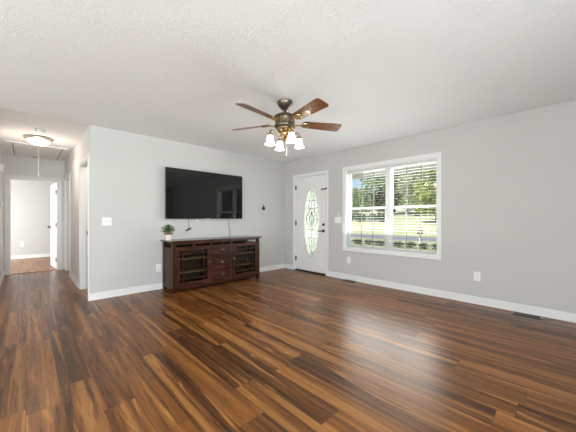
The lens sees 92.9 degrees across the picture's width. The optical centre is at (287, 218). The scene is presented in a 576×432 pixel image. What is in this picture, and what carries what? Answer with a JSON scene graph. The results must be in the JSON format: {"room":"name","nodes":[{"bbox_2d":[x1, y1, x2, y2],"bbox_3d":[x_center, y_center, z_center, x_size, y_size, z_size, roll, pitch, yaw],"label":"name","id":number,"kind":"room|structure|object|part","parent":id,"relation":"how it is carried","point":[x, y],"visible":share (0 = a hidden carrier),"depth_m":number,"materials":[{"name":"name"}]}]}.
{"room":"living room","nodes":[
{"label":"living room","id":0,"kind":"room"},
{"bbox_2d":[0,147,2,275],"bbox_3d":[-4.680,-0.086,4.323,0.120,2.440,3.182,0,0,-44],"label":"wall","id":1,"kind":"structure","parent":0,"point":[1,153],"depth_m":5.17,"materials":[{"name":"paint"}]},
{"bbox_2d":[0,270,3,285],"bbox_3d":[-4.587,1.085,4.329,0.022,0.098,3.302,0,0,-44],"label":"baseboard","id":2,"kind":"structure","parent":1,"relation":"attached to","point":[2,274],"depth_m":5.02,"materials":[{"name":"white paint"}]},
{"bbox_2d":[0,164,3,171],"bbox_3d":[-5.167,-0.916,4.952,0.047,0.120,0.180,0,0,-44],"label":"door chime","id":3,"kind":"object","parent":1,"relation":"attached to","point":[1,165],"visible":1,"depth_m":4.89,"materials":[{"name":"white plastic"}]},
{"bbox_2d":[11,180,54,255],"bbox_3d":[-7.601,-0.086,7.938,4.600,2.440,0.120,0,0,-44],"label":"wall","id":4,"kind":"structure","parent":0,"point":[30,200],"depth_m":7.96,"materials":[{"name":"grey paint"}]},
{"bbox_2d":[11,253,50,258],"bbox_3d":[-7.552,1.085,7.886,4.600,0.098,0.022,0,0,-44],"label":"baseboard","id":5,"kind":"structure","parent":4,"relation":"attached to","point":[48,254],"depth_m":7.96,"materials":[{"name":"white paint"}]},
{"bbox_2d":[3,154,64,269],"bbox_3d":[-5.540,-0.086,5.785,4.600,2.440,0.120,0,0,-44],"label":"wall","id":6,"kind":"structure","parent":0,"point":[13,165],"depth_m":5.87,"materials":[{"name":"paint"}]},
{"bbox_2d":[4,174,61,274],"bbox_3d":[-5.685,0.116,6.136,0.894,2.037,0.859,0,0,-44],"label":"door","id":7,"kind":"structure","parent":6,"relation":"in","point":[56,189],"depth_m":6.09,"materials":[{"name":"white paint"}]},
{"bbox_2d":[65,126,88,280],"bbox_3d":[-3.869,-0.086,5.052,0.120,2.440,3.250,0,0,-44],"label":"wall","id":8,"kind":"structure","parent":0,"point":[81,149],"depth_m":4.97,"materials":[{"name":"paint"}]},
{"bbox_2d":[65,172,70,275],"bbox_3d":[-4.560,0.106,5.755,0.126,2.055,0.890,0,0,-44],"label":"door","id":9,"kind":"structure","parent":8,"relation":"in","point":[69,174],"depth_m":5.40,"materials":[{"name":"white paint"}]},
{"bbox_2d":[69,272,78,288],"bbox_3d":[-3.842,1.085,4.922,0.022,0.098,1.285,0,0,-44],"label":"baseboard","id":10,"kind":"structure","parent":8,"relation":"attached to","point":[73,278],"depth_m":4.87,"materials":[{"name":"white paint"}]},
{"bbox_2d":[79,153,88,293],"bbox_3d":[-3.033,0.106,4.171,0.140,2.055,0.910,0,0,-44],"label":"door","id":11,"kind":"structure","parent":8,"relation":"in","point":[84,163],"depth_m":4.42,"materials":[{"name":"white paint"}]},
{"bbox_2d":[89,125,284,293],"bbox_3d":[-1.431,-0.086,5.101,3.709,2.440,0.052,0,0,-44],"label":"wall","id":12,"kind":"structure","parent":0,"point":[127,170],"depth_m":4.34,"materials":[{"name":"grey paint"}]},
{"bbox_2d":[102,217,111,225],"bbox_3d":[-2.598,0.036,3.931,0.118,0.118,0.028,0,0,-44],"label":"light switch","id":13,"kind":"object","parent":12,"relation":"attached to","point":[106,221],"visible":1,"depth_m":3.94,"materials":[{"name":"white plastic"}]},
{"bbox_2d":[156,264,160,271],"bbox_3d":[-2.090,0.789,4.428,0.078,0.124,0.010,0,0,-44],"label":"wall outlet","id":14,"kind":"object","parent":12,"relation":"attached to","point":[158,266],"visible":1,"depth_m":4.42,"materials":[{"name":"white plastic"}]},
{"bbox_2d":[88,264,284,300],"bbox_3d":[-1.411,1.085,5.069,3.723,0.098,0.022,0,0,-44],"label":"baseboard","id":15,"kind":"structure","parent":12,"relation":"attached to","point":[119,292],"depth_m":4.16,"materials":[{"name":"white paint"}]},
{"bbox_2d":[165,167,241,218],"bbox_3d":[-1.471,-0.422,4.965,1.480,0.843,0.090,0,0,-44],"label":"television","id":16,"kind":"object","parent":12,"relation":"attached to","point":[189,194],"visible":1,"depth_m":4.85,"materials":[{"name":"black plastic"}]},
{"bbox_2d":[0,257,575,431],"bbox_3d":[-2.742,1.194,3.404,8.229,0.120,13.390,0,0,-44],"label":"floor","id":17,"kind":"structure","parent":0,"point":[284,349],"depth_m":2.24,"materials":[{"name":"brown wood"}]},
{"bbox_2d":[10,269,56,274],"bbox_3d":[-5.413,1.130,5.852,0.726,0.008,0.060,0,0,-44],"label":"threshold","id":18,"kind":"object","parent":17,"relation":"on","point":[55,269],"visible":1,"depth_m":5.83,"materials":[{"name":"brown wood"}]},
{"bbox_2d":[160,235,261,293],"bbox_3d":[-1.270,0.734,4.832,1.710,0.800,0.504,0,0,-44],"label":"media cabinet","id":19,"kind":"object","parent":17,"relation":"on","point":[187,262],"visible":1,"depth_m":4.68,"materials":[{"name":"brown wood"}]},
{"bbox_3d":[-1.996,0.747,4.435,0.052,0.774,0.052,0,0,-44],"label":"leg","id":20,"kind":"part","parent":19,"relation":"part of","materials":[{"name":"brown wood"}]},
{"bbox_3d":[-1.876,0.761,4.293,0.024,0.635,0.320,0,0,-44],"label":"panel","id":21,"kind":"part","parent":19,"relation":"part of","materials":[{"name":"brown wood"}]},
{"bbox_2d":[161,224,175,239],"bbox_3d":[-1.887,0.204,4.325,0.208,0.260,0.230,0,0,14],"label":"potted plant","id":22,"kind":"object","parent":19,"relation":"on","point":[168,236],"visible":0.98,"depth_m":4.28,"materials":[{"name":"green plant"}]},
{"bbox_3d":[-1.883,0.290,4.316,0.110,0.088,0.110,0,0,-44],"label":"pot","id":23,"kind":"part","parent":22,"relation":"part of","materials":[{"name":"white ceramic"}]},
{"bbox_3d":[-1.739,0.747,4.167,0.052,0.774,0.052,0,0,-44],"label":"leg","id":24,"kind":"part","parent":19,"relation":"part of","materials":[{"name":"brown wood"}]},
{"bbox_3d":[-1.501,0.745,4.368,0.563,0.594,0.022,0,0,-44],"label":"door","id":25,"kind":"part","parent":19,"relation":"part of","materials":[{"name":"brown wood"}]},
{"bbox_2d":[180,254,206,259],"bbox_3d":[-1.663,0.634,4.531,0.605,0.020,0.346,0,0,-44],"label":"shelf","id":26,"kind":"object","parent":19,"relation":"attached to","point":[186,256],"depth_m":4.56,"materials":[{"name":"brown wood"}]},
{"bbox_2d":[180,266,206,273],"bbox_3d":[-1.663,0.849,4.531,0.605,0.020,0.346,0,0,-44],"label":"shelf","id":27,"kind":"object","parent":19,"relation":"attached to","point":[187,269],"depth_m":4.57,"materials":[{"name":"brown wood"}]},
{"bbox_3d":[-1.431,0.710,5.001,1.610,0.698,0.008,0,0,-44],"label":"panel","id":28,"kind":"part","parent":19,"relation":"part of","materials":[{"name":"brown wood"}]},
{"bbox_3d":[-1.288,0.741,4.851,1.546,0.611,0.408,0,0,-44],"label":"frame","id":29,"kind":"part","parent":19,"relation":"part of","materials":[{"name":"brown wood"}]},
{"bbox_3d":[-1.160,0.376,4.718,1.546,0.032,0.020,0,0,-44],"label":"rail","id":30,"kind":"part","parent":19,"relation":"part of","materials":[{"name":"brown wood"}]},
{"bbox_3d":[-1.154,1.069,4.711,1.546,0.046,0.022,0,0,-44],"label":"rail","id":31,"kind":"part","parent":19,"relation":"part of","materials":[{"name":"brown wood"}]},
{"bbox_3d":[-1.142,0.957,4.712,0.350,0.167,0.022,0,0,-44],"label":"drawer","id":32,"kind":"part","parent":19,"relation":"part of","materials":[{"name":"brown wood"}]},
{"bbox_3d":[-1.142,0.751,4.712,0.350,0.230,0.022,0,0,-44],"label":"drawer","id":33,"kind":"part","parent":19,"relation":"part of","materials":[{"name":"brown wood"}]},
{"bbox_3d":[-1.142,0.539,4.712,0.350,0.179,0.022,0,0,-44],"label":"drawer","id":34,"kind":"part","parent":19,"relation":"part of","materials":[{"name":"brown wood"}]},
{"bbox_2d":[235,250,254,253],"bbox_3d":[-0.945,0.634,5.219,0.585,0.020,0.346,0,0,-44],"label":"shelf","id":35,"kind":"object","parent":19,"relation":"attached to","point":[236,251],"depth_m":5.26,"materials":[{"name":"brown wood"}]},
{"bbox_2d":[235,261,254,265],"bbox_3d":[-0.945,0.849,5.219,0.585,0.020,0.346,0,0,-44],"label":"shelf","id":36,"kind":"object","parent":19,"relation":"attached to","point":[236,262],"depth_m":5.28,"materials":[{"name":"brown wood"}]},
{"bbox_3d":[-0.787,0.745,5.051,0.538,0.594,0.022,0,0,-44],"label":"door","id":37,"kind":"part","parent":19,"relation":"part of","materials":[{"name":"brown wood"}]},
{"bbox_3d":[-0.842,0.747,5.541,0.052,0.774,0.052,0,0,-44],"label":"leg","id":38,"kind":"part","parent":19,"relation":"part of","materials":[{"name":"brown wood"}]},
{"bbox_3d":[-0.700,0.761,5.419,0.024,0.635,0.320,0,0,-44],"label":"panel","id":39,"kind":"part","parent":19,"relation":"part of","materials":[{"name":"brown wood"}]},
{"bbox_3d":[-0.585,0.747,5.272,0.052,0.774,0.052,0,0,-44],"label":"leg","id":40,"kind":"part","parent":19,"relation":"part of","materials":[{"name":"brown wood"}]},
{"bbox_2d":[341,279,356,282],"bbox_3d":[1.124,1.130,4.988,0.124,0.008,0.294,0,0,-44],"label":"floor vent","id":41,"kind":"object","parent":17,"relation":"in","point":[346,280],"visible":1,"depth_m":4.96,"materials":[{"name":"brown metal"}]},
{"bbox_2d":[510,311,543,319],"bbox_3d":[2.800,1.130,3.214,0.124,0.008,0.284,0,0,-44],"label":"floor vent","id":42,"kind":"object","parent":17,"relation":"in","point":[512,312],"visible":1,"depth_m":3.20,"materials":[{"name":"brown metal"}]},
{"bbox_2d":[0,0,575,162],"bbox_3d":[-2.742,-1.356,3.404,8.229,0.100,13.390,0,0,-44],"label":"ceiling","id":43,"kind":"structure","parent":0,"point":[172,70],"depth_m":2.35,"materials":[{"name":"white paint"}]},
{"bbox_2d":[6,140,67,176],"bbox_3d":[-4.871,-1.031,5.325,0.810,0.550,1.450,0,0,-44],"label":"attic hatch","id":44,"kind":"object","parent":43,"relation":"attached to","point":[19,149],"visible":0.98,"depth_m":5.21,"materials":[{"name":"white paint"}]},
{"bbox_3d":[-4.871,-1.297,5.325,0.810,0.018,1.450,0,0,-44],"label":"hatch frame","id":45,"kind":"part","parent":44,"relation":"part of","materials":[{"name":"white paint"}]},
{"bbox_3d":[-4.875,-1.301,5.329,0.646,0.010,1.304,0,0,-44],"label":"hatch panel","id":46,"kind":"part","parent":44,"relation":"part of","materials":[{"name":"paint"}]},
{"bbox_3d":[-4.508,-1.026,4.946,0.026,0.540,0.025,0,0,-44],"label":"pull cord","id":47,"kind":"part","parent":44,"relation":"part of","materials":[{"name":"white"}]},
{"bbox_2d":[23,134,53,146],"bbox_3d":[-4.006,-1.235,4.402,0.370,0.142,0.370,0,0,-44],"label":"hall ceiling light","id":48,"kind":"object","parent":43,"relation":"attached to","point":[38,140],"visible":1,"depth_m":4.31,"materials":[{"name":"white glass"}]},
{"bbox_3d":[-4.006,-1.224,4.402,0.284,0.083,0.284,0,0,-44],"label":"lamp shade","id":49,"kind":"part","parent":48,"relation":"part of","materials":[{"name":"white glass"}]},
{"bbox_2d":[34,129,45,132],"bbox_3d":[-3.637,-1.288,4.022,0.130,0.037,0.130,0,0,-44],"label":"smoke detector","id":50,"kind":"object","parent":43,"relation":"attached to","point":[36,130],"visible":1,"depth_m":3.99,"materials":[{"name":"white plastic"}]},
{"bbox_2d":[231,98,341,155],"bbox_3d":[-0.041,-1.005,3.022,1.270,0.602,1.284,0,0,-44],"label":"ceiling fan","id":51,"kind":"object","parent":43,"relation":"hanging from","point":[284,121],"visible":1,"depth_m":2.97,"materials":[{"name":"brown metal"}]},
{"bbox_3d":[-0.431,-1.071,3.211,0.475,0.007,0.152,0,15,21],"label":"blade","id":52,"kind":"part","parent":51,"relation":"part of","materials":[{"name":"brown wood"}]},
{"bbox_3d":[-0.303,-1.071,2.725,0.152,0.007,0.475,19,12,38],"label":"blade","id":53,"kind":"part","parent":51,"relation":"part of","materials":[{"name":"brown wood"}]},
{"bbox_3d":[-0.195,-0.865,2.992,0.114,0.102,0.114,0,0,-44],"label":"lamp shade","id":54,"kind":"part","parent":51,"relation":"part of","materials":[{"name":"white glass"}]},
{"bbox_3d":[-0.097,-0.865,3.218,0.114,0.102,0.114,0,0,-44],"label":"lamp shade","id":55,"kind":"part","parent":51,"relation":"part of","materials":[{"name":"white glass"}]},
{"bbox_3d":[0.037,-0.865,2.897,0.114,0.102,0.114,0,0,-44],"label":"lamp shade","id":56,"kind":"part","parent":51,"relation":"part of","materials":[{"name":"white glass"}]},
{"bbox_3d":[0.129,-0.865,3.121,0.114,0.102,0.114,0,0,-44],"label":"lamp shade","id":57,"kind":"part","parent":51,"relation":"part of","materials":[{"name":"white glass"}]},
{"bbox_3d":[0.199,-1.071,2.697,0.152,0.007,0.475,18,-9,-32],"label":"blade","id":58,"kind":"part","parent":51,"relation":"part of","materials":[{"name":"brown wood"}]},
{"bbox_3d":[0.381,-1.071,3.165,0.475,0.007,0.152,0,-15,-15],"label":"blade","id":59,"kind":"part","parent":51,"relation":"part of","materials":[{"name":"brown wood"}]},
{"bbox_2d":[285,100,575,313],"bbox_3d":[0.179,-0.086,6.202,0.140,2.440,13.390,0,0,-44],"label":"wall","id":60,"kind":"structure","parent":0,"point":[509,181],"depth_m":3.53,"materials":[{"name":"grey paint"}]},
{"bbox_2d":[293,170,327,275],"bbox_3d":[0.496,0.081,5.838,0.207,2.107,0.987,0,0,-44],"label":"door","id":61,"kind":"structure","parent":60,"relation":"in","point":[316,262],"depth_m":5.81,"materials":[{"name":"white paint"}]},
{"bbox_3d":[0.507,0.072,5.806,0.006,1.406,0.420,0,0,-44],"label":"oval glass","id":62,"kind":"part","parent":61,"relation":"part of","materials":[{"name":"clear glass"}]},
{"bbox_3d":[0.493,0.072,5.793,0.033,1.466,0.480,0,0,-44],"label":"oval frame","id":63,"kind":"part","parent":61,"relation":"part of","materials":[{"name":"clear glass"}]},
{"bbox_2d":[335,217,341,222],"bbox_3d":[0.959,0.016,5.269,0.028,0.118,0.162,0,0,-44],"label":"light switch","id":64,"kind":"object","parent":60,"relation":"attached to","point":[337,219],"visible":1,"depth_m":5.26,"materials":[{"name":"white plastic"}]},
{"bbox_2d":[343,152,441,259],"bbox_3d":[1.682,-0.189,4.622,0.175,1.569,1.704,0,0,-44],"label":"window","id":65,"kind":"structure","parent":60,"relation":"in","point":[347,207],"depth_m":4.61,"materials":[{"name":"white paint"}]},
{"bbox_3d":[1.446,-0.541,4.959,0.026,0.716,0.742,0,0,-44],"label":"sash","id":66,"kind":"part","parent":65,"relation":"part of","materials":[{"name":"white plastic"}]},
{"bbox_3d":[1.427,0.151,4.941,0.026,0.741,0.742,0,0,-44],"label":"sash","id":67,"kind":"part","parent":65,"relation":"part of","materials":[{"name":"clear glass"}]},
{"bbox_2d":[347,158,435,253],"bbox_3d":[1.663,-0.190,4.604,0.060,1.419,1.544,0,0,-44],"label":"window blind","id":68,"kind":"object","parent":65,"relation":"attached to","point":[432,160],"visible":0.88,"depth_m":4.41,"materials":[{"name":"white plastic"}]},
{"bbox_3d":[1.663,0.510,4.604,0.052,0.020,1.544,0,0,-44],"label":"rail","id":69,"kind":"part","parent":68,"relation":"part of","materials":[{"name":"white plastic"}]},
{"bbox_3d":[2.010,-0.541,4.370,0.026,0.716,0.738,0,0,-44],"label":"sash","id":70,"kind":"part","parent":65,"relation":"part of","materials":[{"name":"white plastic"}]},
{"bbox_3d":[1.991,0.151,4.352,0.026,0.741,0.738,0,0,-44],"label":"sash","id":71,"kind":"part","parent":65,"relation":"part of","materials":[{"name":"clear glass"}]},
{"bbox_2d":[285,264,575,322],"bbox_3d":[2.291,1.085,3.879,0.022,0.098,6.834,0,0,-44],"label":"baseboard","id":72,"kind":"structure","parent":60,"relation":"attached to","point":[554,314],"depth_m":3.72,"materials":[{"name":"white paint"}]},
{"bbox_2d":[474,272,480,280],"bbox_3d":[2.520,0.765,3.650,0.010,0.118,0.075,0,0,-44],"label":"wall outlet","id":73,"kind":"object","parent":60,"relation":"attached to","point":[477,275],"visible":1,"depth_m":3.65,"materials":[{"name":"white plastic"}]},
{"label":"outside","id":74,"kind":"structure","parent":0,"visible":0},
{"bbox_2d":[305,211,435,253],"bbox_3d":[3.767,-0.745,100.528,135.500,4.750,220.000,0,0,-44],"label":"ground","id":75,"kind":"structure","parent":74,"point":[414,226],"depth_m":34.09,"materials":[{"name":"green plant"}]},
{"bbox_2d":[305,196,316,213],"bbox_3d":[3.388,-5.167,71.544,8.861,9.105,8.229,0,0,-44],"label":"tree","id":76,"kind":"object","parent":75,"relation":"on","point":[308,206],"visible":0.07,"depth_m":71.22,"materials":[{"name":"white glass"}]},
{"bbox_2d":[309,190,317,212],"bbox_3d":[9.211,-6.740,83.294,8.759,10.192,6.930,0,0,-44],"label":"tree","id":77,"kind":"object","parent":75,"relation":"on","point":[316,208],"visible":0.05,"depth_m":81.34,"materials":[{"name":"green plant"}]},
{"bbox_2d":[351,214,356,220],"bbox_3d":[10.821,-0.151,47.019,2.509,1.510,1.969,0,0,-44],"label":"bush","id":78,"kind":"object","parent":75,"relation":"on","point":[353,215],"visible":0.42,"depth_m":46.72,"materials":[{"name":"green plant"}]},
{"bbox_2d":[351,187,357,212],"bbox_3d":[15.570,-4.809,70.497,4.928,6.866,6.678,0,0,-1],"label":"tree","id":79,"kind":"object","parent":75,"relation":"on","point":[354,189],"visible":0.14,"depth_m":69.34,"materials":[{"name":"green plant"}]},
{"bbox_2d":[355,214,366,221],"bbox_3d":[12.072,-0.159,45.033,2.546,1.678,1.595,0,0,-26],"label":"bush","id":80,"kind":"object","parent":75,"relation":"on","point":[357,217],"visible":0.82,"depth_m":44.67,"materials":[{"name":"green plant"}]},
{"bbox_2d":[353,187,373,211],"bbox_3d":[21.289,-5.584,79.834,7.336,8.021,7.856,0,0,-24],"label":"tree","id":81,"kind":"object","parent":75,"relation":"on","point":[358,197],"visible":0.23,"depth_m":77.79,"materials":[{"name":"green plant"}]},
{"bbox_2d":[367,213,377,221],"bbox_3d":[13.666,-0.146,43.953,2.071,1.618,1.974,0,0,-44],"label":"bush","id":82,"kind":"object","parent":75,"relation":"on","point":[372,217],"visible":0.86,"depth_m":43.65,"materials":[{"name":"green plant"}]},
{"bbox_2d":[356,174,402,214],"bbox_3d":[18.096,-6.236,53.612,8.082,11.624,8.396,0,0,-27],"label":"tree","id":83,"kind":"object","parent":75,"relation":"on","point":[380,195],"visible":0.5,"depth_m":53.41,"materials":[{"name":"green plant"}]},
{"bbox_2d":[375,240,384,245],"bbox_3d":[5.396,1.413,15.976,0.672,0.380,0.764,0,0,31],"label":"shrub","id":84,"kind":"object","parent":75,"relation":"on","point":[377,241],"visible":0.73,"depth_m":15.92,"materials":[{"name":"green plant"}]},
{"bbox_2d":[376,213,384,221],"bbox_3d":[14.529,-0.124,42.185,2.174,1.712,2.025,0,0,-3],"label":"bush","id":85,"kind":"object","parent":75,"relation":"on","point":[379,218],"visible":0.77,"depth_m":41.69,"materials":[{"name":"green plant"}]},
{"bbox_2d":[382,174,411,211],"bbox_3d":[24.657,-8.977,62.941,8.254,15.018,7.728,0,0,-30],"label":"tree","id":86,"kind":"object","parent":75,"relation":"on","point":[395,192],"visible":0.08,"depth_m":61.86,"materials":[{"name":"green plant"}]},
{"bbox_2d":[393,241,404,246],"bbox_3d":[6.122,1.402,15.264,0.633,0.401,0.700,0,0,0],"label":"shrub","id":87,"kind":"object","parent":75,"relation":"on","point":[395,242],"visible":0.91,"depth_m":15.11,"materials":[{"name":"green plant"}]},
{"bbox_2d":[397,174,420,210],"bbox_3d":[31.591,-9.724,72.478,9.920,15.548,10.259,0,0,32],"label":"tree","id":88,"kind":"object","parent":75,"relation":"on","point":[412,174],"visible":0.02,"depth_m":72.22,"materials":[{"name":"green plant"}]},
{"bbox_2d":[407,242,417,247],"bbox_3d":[6.647,1.407,14.800,0.638,0.391,0.909,0,0,34],"label":"shrub","id":89,"kind":"object","parent":75,"relation":"on","point":[412,244],"visible":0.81,"depth_m":14.67,"materials":[{"name":"green plant"}]},
{"bbox_2d":[396,171,435,215],"bbox_3d":[23.270,-6.709,48.259,8.287,12.571,7.039,0,0,28],"label":"tree","id":90,"kind":"object","parent":75,"relation":"on","point":[401,190],"visible":0.18,"depth_m":47.76,"materials":[{"name":"green plant"}]},
{"bbox_2d":[418,242,428,248],"bbox_3d":[7.069,1.405,14.243,0.568,0.394,0.887,0,0,22],"label":"shrub","id":91,"kind":"object","parent":75,"relation":"on","point":[425,244],"visible":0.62,"depth_m":14.05,"materials":[{"name":"green plant"}]},
{"bbox_2d":[412,170,435,222],"bbox_3d":[19.433,-3.571,36.032,5.530,8.383,4.902,0,0,21],"label":"tree","id":92,"kind":"object","parent":75,"relation":"on","point":[417,185],"visible":0.4,"depth_m":35.74,"materials":[{"name":"green plant"}]},
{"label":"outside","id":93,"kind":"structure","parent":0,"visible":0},
{"bbox_2d":[305,232,435,241],"bbox_3d":[-31.984,1.654,66.292,4.900,0.160,220.000,0,0,-44],"label":"street","id":94,"kind":"structure","parent":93,"point":[424,239],"depth_m":23.30,"materials":[{"name":"grey asphalt"}]},
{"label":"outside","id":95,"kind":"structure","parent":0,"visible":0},
{"bbox_2d":[354,162,435,173],"bbox_3d":[1.198,-1.366,7.142,2.631,0.080,13.340,0,0,-44],"label":"ceiling","id":96,"kind":"structure","parent":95,"point":[433,162],"depth_m":7.05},
{"bbox_2d":[352,163,435,179],"bbox_3d":[2.104,-1.256,8.010,0.160,0.140,13.340,0,0,-44],"label":"beam","id":97,"kind":"structure","parent":96,"relation":"attached to","point":[430,165],"depth_m":7.10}
]}

